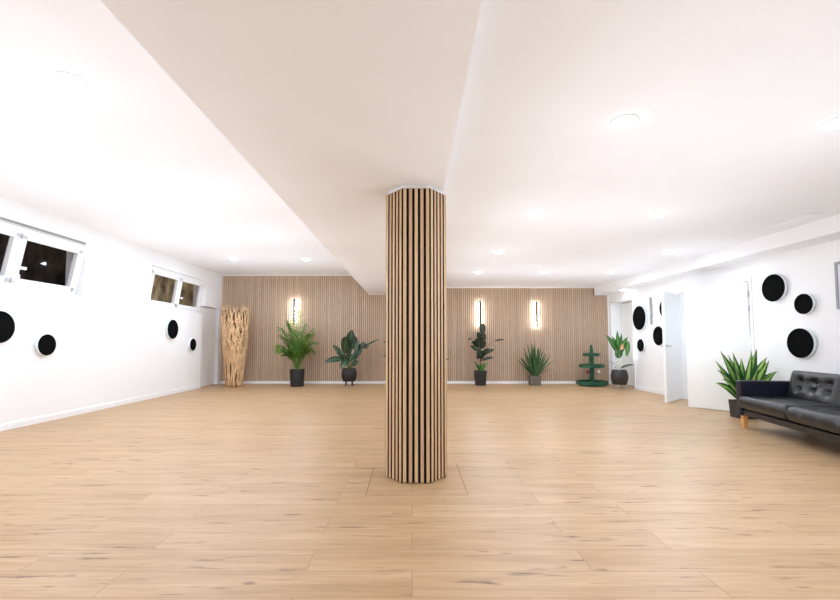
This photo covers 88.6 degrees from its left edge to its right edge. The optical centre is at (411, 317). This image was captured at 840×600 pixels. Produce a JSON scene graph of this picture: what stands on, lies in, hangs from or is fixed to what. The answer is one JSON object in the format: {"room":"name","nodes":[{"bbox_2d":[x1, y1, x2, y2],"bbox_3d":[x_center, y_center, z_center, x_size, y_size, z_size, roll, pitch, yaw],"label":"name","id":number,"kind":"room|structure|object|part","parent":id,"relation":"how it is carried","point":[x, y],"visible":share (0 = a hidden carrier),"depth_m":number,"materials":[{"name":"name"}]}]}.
{"room":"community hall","nodes":[
{"label":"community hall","id":0,"kind":"room"},
{"bbox_2d":[0,233,193,306],"bbox_3d":[-5.740,-0.681,7.520,0.720,1.400,6.900,0,-3,0],"label":"window pane","id":1,"kind":"structure","parent":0,"point":[46,264],"depth_m":6.99,"materials":[{"name":"glass"}]},
{"bbox_2d":[0,197,222,424],"bbox_3d":[-5.230,-0.097,4.447,0.300,2.890,14.070,0,-3,0],"label":"wall","id":2,"kind":"structure","parent":0,"point":[112,345],"depth_m":6.92,"materials":[{"name":"white paint"}]},
{"bbox_2d":[0,311,14,342],"bbox_3d":[-5.051,0.110,5.245,0.058,0.400,0.400,0,-3,0],"label":"disc","id":3,"kind":"object","parent":2,"relation":"attached to","point":[7,324],"visible":1,"depth_m":5.33,"materials":[{"name":"black fabric"}]},
{"bbox_2d":[0,217,86,294],"bbox_3d":[-5.157,-0.793,5.548,0.238,0.891,2.290,0,-3,0],"label":"window","id":4,"kind":"structure","parent":2,"relation":"in","point":[19,236],"depth_m":5.74,"materials":[{"name":"white plastic"}]},
{"bbox_3d":[-5.139,-0.805,5.025,0.070,0.675,1.034,11,-3,1],"label":"sash","id":5,"kind":"part","parent":4,"relation":"part of","materials":[{"name":"white plastic"}]},
{"bbox_3d":[-5.103,-0.659,5.627,0.046,0.120,0.100,11,-3,1],"label":"handle","id":6,"kind":"part","parent":4,"relation":"part of","materials":[{"name":"white plastic"}]},
{"bbox_3d":[-5.139,-0.746,6.069,0.070,0.675,1.034,11,-3,1],"label":"sash","id":7,"kind":"part","parent":4,"relation":"part of","materials":[{"name":"white plastic"}]},
{"bbox_2d":[35,334,55,355],"bbox_3d":[-5.051,0.371,5.924,0.058,0.296,0.296,0,-3,0],"label":"disc","id":8,"kind":"object","parent":2,"relation":"attached to","point":[45,345],"visible":1,"depth_m":5.89,"materials":[{"name":"black fabric"}]},
{"bbox_2d":[0,385,200,430],"bbox_3d":[-5.073,1.278,3.825,0.014,0.075,12.980,0,-3,0],"label":"baseboard","id":9,"kind":"structure","parent":2,"relation":"attached to","point":[9,426],"depth_m":6.65,"materials":[{"name":"white wood"}]},
{"bbox_2d":[166,320,177,338],"bbox_3d":[-5.051,0.238,9.042,0.058,0.410,0.410,0,-3,0],"label":"disc","id":10,"kind":"object","parent":2,"relation":"attached to","point":[172,326],"visible":1,"depth_m":9.00,"materials":[{"name":"black fabric"}]},
{"bbox_2d":[151,266,204,311],"bbox_3d":[-5.174,-0.578,9.442,0.198,0.898,2.270,0,-3,0],"label":"window","id":11,"kind":"structure","parent":2,"relation":"in","point":[179,279],"depth_m":9.39,"materials":[{"name":"white plastic"}]},
{"bbox_3d":[-5.159,-0.591,8.924,0.070,0.675,1.024,8,-3,0],"label":"sash","id":12,"kind":"part","parent":11,"relation":"part of","materials":[{"name":"white plastic"}]},
{"bbox_3d":[-5.159,-0.533,9.958,0.070,0.675,1.024,8,-3,0],"label":"sash","id":13,"kind":"part","parent":11,"relation":"part of","materials":[{"name":"white plastic"}]},
{"bbox_2d":[188,338,195,350],"bbox_3d":[-5.051,0.611,9.873,0.058,0.280,0.280,0,-3,0],"label":"disc","id":14,"kind":"object","parent":2,"relation":"attached to","point":[192,342],"visible":1,"depth_m":9.84,"materials":[{"name":"black fabric"}]},
{"bbox_2d":[194,306,215,386],"bbox_3d":[-5.220,0.718,10.817,0.120,1.957,0.880,0,-3,0],"label":"door","id":15,"kind":"structure","parent":2,"relation":"in","point":[208,314],"depth_m":10.85,"materials":[{"name":"white paint"}]},
{"bbox_2d":[220,276,608,380],"bbox_3d":[0.085,0.248,11.599,10.930,3.000,0.250,0,-3,0],"label":"wall","id":16,"kind":"structure","parent":0,"point":[232,276],"depth_m":11.48,"materials":[{"name":"oak"},{"name":"dark felt"}]},
{"bbox_2d":[293,299,295,323],"bbox_3d":[-3.115,-0.168,11.423,0.056,0.680,0.105,0,-3,0],"label":"wall lamp","id":17,"kind":"object","parent":16,"relation":"attached to","point":[294,300],"visible":0.84,"depth_m":11.38,"materials":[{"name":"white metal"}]},
{"bbox_2d":[222,275,593,294],"bbox_3d":[0.085,-0.877,11.522,10.330,0.542,0.030,0,-3,0],"label":"trim","id":18,"kind":"structure","parent":16,"relation":"attached to","point":[222,275],"depth_m":11.50,"materials":[{"name":"white paint"}]},
{"bbox_2d":[220,276,608,380],"bbox_3d":[0.069,0.267,11.463,10.274,2.797,0.024,0,-3,0],"label":"wall paneling","id":19,"kind":"structure","parent":16,"relation":"attached to","point":[327,321],"depth_m":11.46,"materials":[{"name":"brown wood"}]},
{"bbox_2d":[220,381,609,383],"bbox_3d":[0.077,1.703,11.378,10.286,0.070,0.030,0,-3,0],"label":"baseboard","id":20,"kind":"structure","parent":16,"relation":"attached to","point":[221,382],"depth_m":11.36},
{"bbox_2d":[479,301,480,326],"bbox_3d":[1.800,-0.108,11.419,0.056,0.680,0.105,0,-3,0],"label":"wall lamp","id":21,"kind":"object","parent":16,"relation":"attached to","point":[479,301],"visible":0.81,"depth_m":11.37,"materials":[{"name":"brown metal"}]},
{"bbox_2d":[535,302,537,326],"bbox_3d":[3.296,-0.088,11.418,0.056,0.680,0.105,0,-3,0],"label":"wall lamp","id":22,"kind":"object","parent":16,"relation":"attached to","point":[536,303],"visible":1,"depth_m":11.37,"materials":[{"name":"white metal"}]},
{"bbox_2d":[0,0,839,294],"bbox_3d":[0.910,-1.377,4.569,12.580,0.740,14.570,0,-3,0],"label":"ceiling","id":23,"kind":"structure","parent":0,"point":[306,115],"depth_m":3.03,"materials":[{"name":"white paint"}]},
{"bbox_2d":[54,72,86,87],"bbox_3d":[-2.330,-1.612,2.935,0.174,0.033,0.174,0,-3,0],"label":"recessed light","id":24,"kind":"object","parent":23,"relation":"in","point":[69,79],"visible":1,"depth_m":2.91,"materials":[{"name":"white"}]},
{"bbox_2d":[527,212,542,217],"bbox_3d":[1.406,-1.171,4.916,0.174,0.033,0.174,0,-3,0],"label":"recessed light","id":25,"kind":"object","parent":23,"relation":"in","point":[533,214],"visible":1,"depth_m":4.87,"materials":[{"name":"white"}]},
{"bbox_2d":[610,115,638,128],"bbox_3d":[1.406,-1.287,2.846,0.174,0.033,0.174,0,-3,0],"label":"recessed light","id":26,"kind":"object","parent":23,"relation":"in","point":[622,122],"visible":1,"depth_m":2.81,"materials":[{"name":"white"}]},
{"bbox_2d":[649,212,666,217],"bbox_3d":[2.811,-1.171,4.916,0.174,0.033,0.174,0,-3,0],"label":"recessed light","id":27,"kind":"object","parent":23,"relation":"in","point":[658,214],"visible":1,"depth_m":4.88,"materials":[{"name":"white"}]},
{"bbox_2d":[769,213,822,227],"bbox_3d":[4.600,-1.170,5.173,0.120,0.006,0.600,0,-3,0],"label":"ceiling vent","id":28,"kind":"object","parent":23,"relation":"in","point":[811,214],"visible":1,"depth_m":5.16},
{"bbox_2d":[820,117,839,129],"bbox_3d":[2.832,-1.286,2.857,0.174,0.033,0.174,0,-3,0],"label":"recessed light","id":29,"kind":"object","parent":23,"relation":"in","point":[832,124],"visible":1,"depth_m":2.85,"materials":[{"name":"white"}]},
{"bbox_2d":[0,384,839,599],"bbox_3d":[0.910,1.399,4.414,12.580,0.100,14.570,0,-3,0],"label":"floor","id":30,"kind":"structure","parent":0,"point":[213,491],"depth_m":2.93,"materials":[{"name":"brown wood"}]},
{"bbox_2d":[221,304,249,386],"bbox_3d":[-4.401,0.683,10.681,0.662,2.032,0.666,3,-4,-44],"label":"driftwood sculpture","id":31,"kind":"object","parent":30,"relation":"on","point":[234,323],"visible":1,"depth_m":10.46,"materials":[{"name":"beige wood"}]},
{"bbox_2d":[274,311,319,386],"bbox_3d":[-2.888,0.737,10.738,1.172,1.927,0.797,1,-3,-12],"label":"potted palm","id":32,"kind":"object","parent":30,"relation":"on","point":[297,374],"visible":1,"depth_m":10.71,"materials":[{"name":"plant"}]},
{"bbox_2d":[290,369,304,386],"bbox_3d":[-2.860,1.490,10.713,0.356,0.420,0.356,0,-3,0],"label":"pot","id":33,"kind":"object","parent":32,"relation":"attached to","point":[296,375],"depth_m":10.57,"materials":[{"name":"black ceramic"}]},
{"bbox_2d":[325,330,378,385],"bbox_3d":[-1.487,1.002,10.777,1.307,1.405,0.444,0,-3,0],"label":"potted plant","id":34,"kind":"object","parent":30,"relation":"on","point":[350,341],"visible":1,"depth_m":10.71,"materials":[{"name":"green plant"}]},
{"bbox_3d":[-1.575,1.424,10.787,0.376,0.320,0.376,0,-3,0],"label":"pot","id":35,"kind":"part","parent":34,"relation":"part of","materials":[{"name":"black ceramic"}]},
{"bbox_2d":[385,185,446,482],"bbox_3d":[0.034,0.116,3.658,0.510,2.377,0.497,0,-3,0],"label":"column","id":36,"kind":"structure","parent":30,"relation":"on","point":[416,332],"depth_m":3.45,"materials":[{"name":"brown wood"}]},
{"bbox_3d":[-0.194,0.132,3.698,0.009,2.336,0.209,-1,-3,13],"label":"slat panel","id":37,"kind":"part","parent":36,"relation":"part of","materials":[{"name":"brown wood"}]},
{"bbox_3d":[-0.149,0.121,3.501,0.009,2.336,0.209,3,-4,-39],"label":"slat panel","id":38,"kind":"part","parent":36,"relation":"part of","materials":[{"name":"brown wood"}]},
{"bbox_3d":[0.034,0.116,3.413,0.209,2.336,0.008,0,-3,0],"label":"slat panel","id":39,"kind":"part","parent":36,"relation":"part of","materials":[{"name":"brown wood"}]},
{"bbox_3d":[0.217,0.121,3.501,0.135,2.336,0.166,0,-3,0],"label":"slat panel","id":40,"kind":"part","parent":36,"relation":"part of","materials":[{"name":"brown wood"}]},
{"bbox_3d":[0.262,0.132,3.698,0.009,2.336,0.209,1,-3,-13],"label":"slat panel","id":41,"kind":"part","parent":36,"relation":"part of","materials":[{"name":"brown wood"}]},
{"bbox_2d":[468,323,503,385],"bbox_3d":[1.909,0.926,11.011,0.933,1.581,0.298,0,-3,0],"label":"potted plant","id":42,"kind":"object","parent":30,"relation":"on","point":[480,375],"visible":1,"depth_m":10.95,"materials":[{"name":"green plant"}]},
{"bbox_3d":[1.745,1.530,10.982,0.290,0.370,0.290,0,-3,0],"label":"pot","id":43,"kind":"part","parent":42,"relation":"part of","materials":[{"name":"grey ceramic"}]},
{"bbox_2d":[518,339,552,385],"bbox_3d":[3.128,1.119,10.951,1.004,1.188,0.419,0,-3,0],"label":"potted plant","id":44,"kind":"object","parent":30,"relation":"on","point":[534,367],"visible":1,"depth_m":10.93,"materials":[{"name":"green plant"}]},
{"bbox_3d":[3.130,1.590,10.978,0.256,0.250,0.256,0,-3,0],"label":"pot","id":45,"kind":"part","parent":44,"relation":"part of","materials":[{"name":"grey concrete"}]},
{"bbox_2d":[576,345,608,385],"bbox_3d":[4.550,1.195,10.890,0.711,1.030,0.647,0,-3,0],"label":"tiered stand","id":46,"kind":"object","parent":30,"relation":"on","point":[591,354],"visible":1,"depth_m":10.80,"materials":[{"name":"green paint"}]},
{"bbox_2d":[583,353,599,355],"bbox_3d":[4.550,0.930,10.905,0.370,0.079,0.333,0,-3,0],"label":"tray","id":47,"kind":"object","parent":46,"relation":"on","point":[584,354],"depth_m":10.77,"materials":[{"name":"green paint"}]},
{"bbox_3d":[4.550,1.170,10.892,0.086,0.980,0.086,0,-3,0],"label":"post","id":48,"kind":"part","parent":46,"relation":"part of","materials":[{"name":"green paint"}]},
{"bbox_2d":[579,364,604,367],"bbox_3d":[4.550,1.214,10.889,0.573,0.079,0.499,0,-3,0],"label":"tray","id":49,"kind":"object","parent":46,"relation":"on","point":[580,365],"depth_m":10.71,"materials":[{"name":"green paint"}]},
{"bbox_2d":[576,380,608,385],"bbox_3d":[4.550,1.631,10.866,0.711,0.094,0.647,0,-3,0],"label":"tray","id":50,"kind":"object","parent":46,"relation":"on","point":[580,382],"depth_m":10.66,"materials":[{"name":"green paint"}]},
{"bbox_2d":[605,332,632,388],"bbox_3d":[4.866,0.982,10.211,0.702,1.382,0.388,0,-3,0],"label":"potted plant","id":51,"kind":"object","parent":30,"relation":"on","point":[618,377],"visible":1,"depth_m":10.15,"materials":[{"name":"green plant"}]},
{"bbox_3d":[4.915,1.401,10.188,0.388,0.340,0.388,0,-3,0],"label":"pot","id":52,"kind":"part","parent":51,"relation":"part of","materials":[{"name":"grey ceramic"}]},
{"bbox_2d":[716,349,776,418],"bbox_3d":[4.820,0.948,6.206,0.871,1.001,0.461,0,-3,0],"label":"potted plant","id":53,"kind":"object","parent":30,"relation":"on","point":[736,372],"visible":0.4,"depth_m":6.24,"materials":[{"name":"green plant"}]},
{"bbox_3d":[4.825,1.326,6.256,0.250,0.250,0.250,0,-3,0],"label":"pot","id":54,"kind":"part","parent":53,"relation":"part of","materials":[{"name":"grey ceramic"}]},
{"bbox_2d":[736,370,839,442],"bbox_3d":[4.452,0.981,4.543,0.895,0.749,2.030,-1,-3,11],"label":"sofa","id":55,"kind":"object","parent":30,"relation":"on","point":[809,403],"visible":1,"depth_m":4.88,"materials":[{"name":"black leather"}]},
{"bbox_3d":[4.286,1.328,5.539,0.060,0.166,0.060,-1,-3,11],"label":"leg","id":56,"kind":"part","parent":55,"relation":"part of","materials":[{"name":"brown wood"}]},
{"bbox_3d":[4.642,1.026,5.491,0.855,0.445,0.095,-1,-3,11],"label":"armrest","id":57,"kind":"part","parent":55,"relation":"part of","materials":[{"name":"black leather"}]},
{"bbox_2d":[738,396,839,419],"bbox_3d":[4.432,1.045,5.013,0.680,0.166,0.915,-1,-3,11],"label":"seat cushion","id":58,"kind":"object","parent":55,"relation":"on","point":[773,407],"depth_m":4.96,"materials":[{"name":"black leather"}]},
{"bbox_2d":[786,407,839,433],"bbox_3d":[4.261,0.994,4.110,0.680,0.166,0.915,-1,-3,11],"label":"seat cushion","id":59,"kind":"object","parent":55,"relation":"on","point":[822,419],"depth_m":4.25,"materials":[{"name":"black leather"}]},
{"bbox_2d":[786,370,839,406],"bbox_3d":[4.712,0.829,4.972,0.233,0.398,0.895,-1,-3,11],"label":"cushion","id":60,"kind":"object","parent":55,"relation":"on","point":[817,387],"depth_m":4.95,"materials":[{"name":"black leather"}]},
{"bbox_2d":[608,239,839,398],"bbox_3d":[5.400,0.168,4.433,0.300,2.360,14.070,0,-3,0],"label":"wall","id":61,"kind":"structure","parent":0,"point":[807,270],"depth_m":6.23,"materials":[{"name":"white paint"}]},
{"bbox_2d":[607,295,610,383],"bbox_3d":[5.235,0.560,11.442,0.030,2.360,0.030,0,-3,0],"label":"trim","id":62,"kind":"structure","parent":61,"relation":"attached to","point":[607,295],"depth_m":11.43,"materials":[{"name":"white paint"}]},
{"bbox_2d":[610,297,635,388],"bbox_3d":[5.243,0.615,10.732,0.014,2.170,1.200,0,-3,0],"label":"trim","id":63,"kind":"structure","parent":61,"relation":"attached to","point":[629,298],"depth_m":10.21,"materials":[{"name":"white paint"}]},
{"bbox_2d":[621,302,633,385],"bbox_3d":[5.515,0.646,10.731,0.050,2.092,1.060,0,-3,0],"label":"door","id":64,"kind":"structure","parent":61,"relation":"in","point":[626,308],"depth_m":10.90,"materials":[{"name":"white paint"}]},
{"bbox_2d":[633,306,646,329],"bbox_3d":[5.221,0.000,9.841,0.058,0.560,0.560,0,-3,0],"label":"disc","id":65,"kind":"object","parent":61,"relation":"attached to","point":[639,314],"visible":1,"depth_m":9.82,"materials":[{"name":"black fabric"}]},
{"bbox_2d":[637,339,645,351],"bbox_3d":[5.221,0.621,9.777,0.058,0.290,0.290,0,-3,0],"label":"disc","id":66,"kind":"object","parent":61,"relation":"attached to","point":[641,345],"visible":1,"depth_m":9.73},
{"bbox_2d":[636,386,663,394],"bbox_3d":[5.243,1.271,3.700,0.014,0.075,12.730,0,-3,0],"label":"baseboard","id":67,"kind":"structure","parent":61,"relation":"attached to","point":[637,387],"depth_m":9.46,"materials":[{"name":"white wood"}]},
{"bbox_2d":[649,297,652,324],"bbox_3d":[5.225,-0.156,9.393,0.050,0.600,0.036,0,-3,0],"label":"wall lamp","id":68,"kind":"object","parent":61,"relation":"attached to","point":[650,302],"visible":1,"depth_m":9.38,"materials":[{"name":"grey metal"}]},
{"bbox_2d":[653,326,662,345],"bbox_3d":[5.221,0.378,9.067,0.058,0.410,0.410,0,-3,0],"label":"disc","id":69,"kind":"object","parent":61,"relation":"attached to","point":[657,333],"visible":0.74,"depth_m":9.06,"materials":[{"name":"black fabric"}]},
{"bbox_2d":[661,291,682,402],"bbox_3d":[4.897,0.528,8.081,0.919,2.023,0.148,3,-4,-42],"label":"door","id":70,"kind":"structure","parent":61,"relation":"in","point":[671,321],"depth_m":8.00,"materials":[{"name":"white paint"}]},
{"bbox_2d":[677,276,754,357],"bbox_3d":[5.243,0.460,7.516,0.014,2.120,1.860,0,-3,0],"label":"trim","id":71,"kind":"structure","parent":61,"relation":"attached to","point":[749,278],"depth_m":6.65,"materials":[{"name":"white paint"}]},
{"bbox_2d":[684,282,750,410],"bbox_3d":[4.947,0.466,6.968,0.051,2.023,0.879,3,-4,-41],"label":"door","id":72,"kind":"structure","parent":61,"relation":"in","point":[716,316],"depth_m":6.99,"materials":[{"name":"white paint"}]},
{"bbox_2d":[762,274,786,301],"bbox_3d":[5.221,-0.432,6.189,0.058,0.400,0.400,0,-3,0],"label":"disc","id":73,"kind":"object","parent":61,"relation":"attached to","point":[774,286],"visible":1,"depth_m":6.16,"materials":[{"name":"black fabric"}]},
{"bbox_2d":[787,328,816,357],"bbox_3d":[5.221,0.337,5.759,0.058,0.404,0.404,0,-3,0],"label":"disc","id":74,"kind":"object","parent":61,"relation":"attached to","point":[801,342],"visible":1,"depth_m":5.74,"materials":[{"name":"black fabric"}]},
{"bbox_2d":[794,294,815,313],"bbox_3d":[5.221,-0.186,5.709,0.058,0.276,0.276,0,-3,0],"label":"disc","id":75,"kind":"object","parent":61,"relation":"attached to","point":[803,303],"visible":1,"depth_m":5.69,"materials":[{"name":"black fabric"}]},
{"bbox_2d":[834,261,839,308],"bbox_3d":[5.228,-0.413,4.981,0.045,0.580,0.620,0,-3,0],"label":"wall picture","id":76,"kind":"object","parent":61,"relation":"attached to","point":[836,264],"visible":1,"depth_m":5.26,"materials":[{"name":"grey metal"}]}
]}

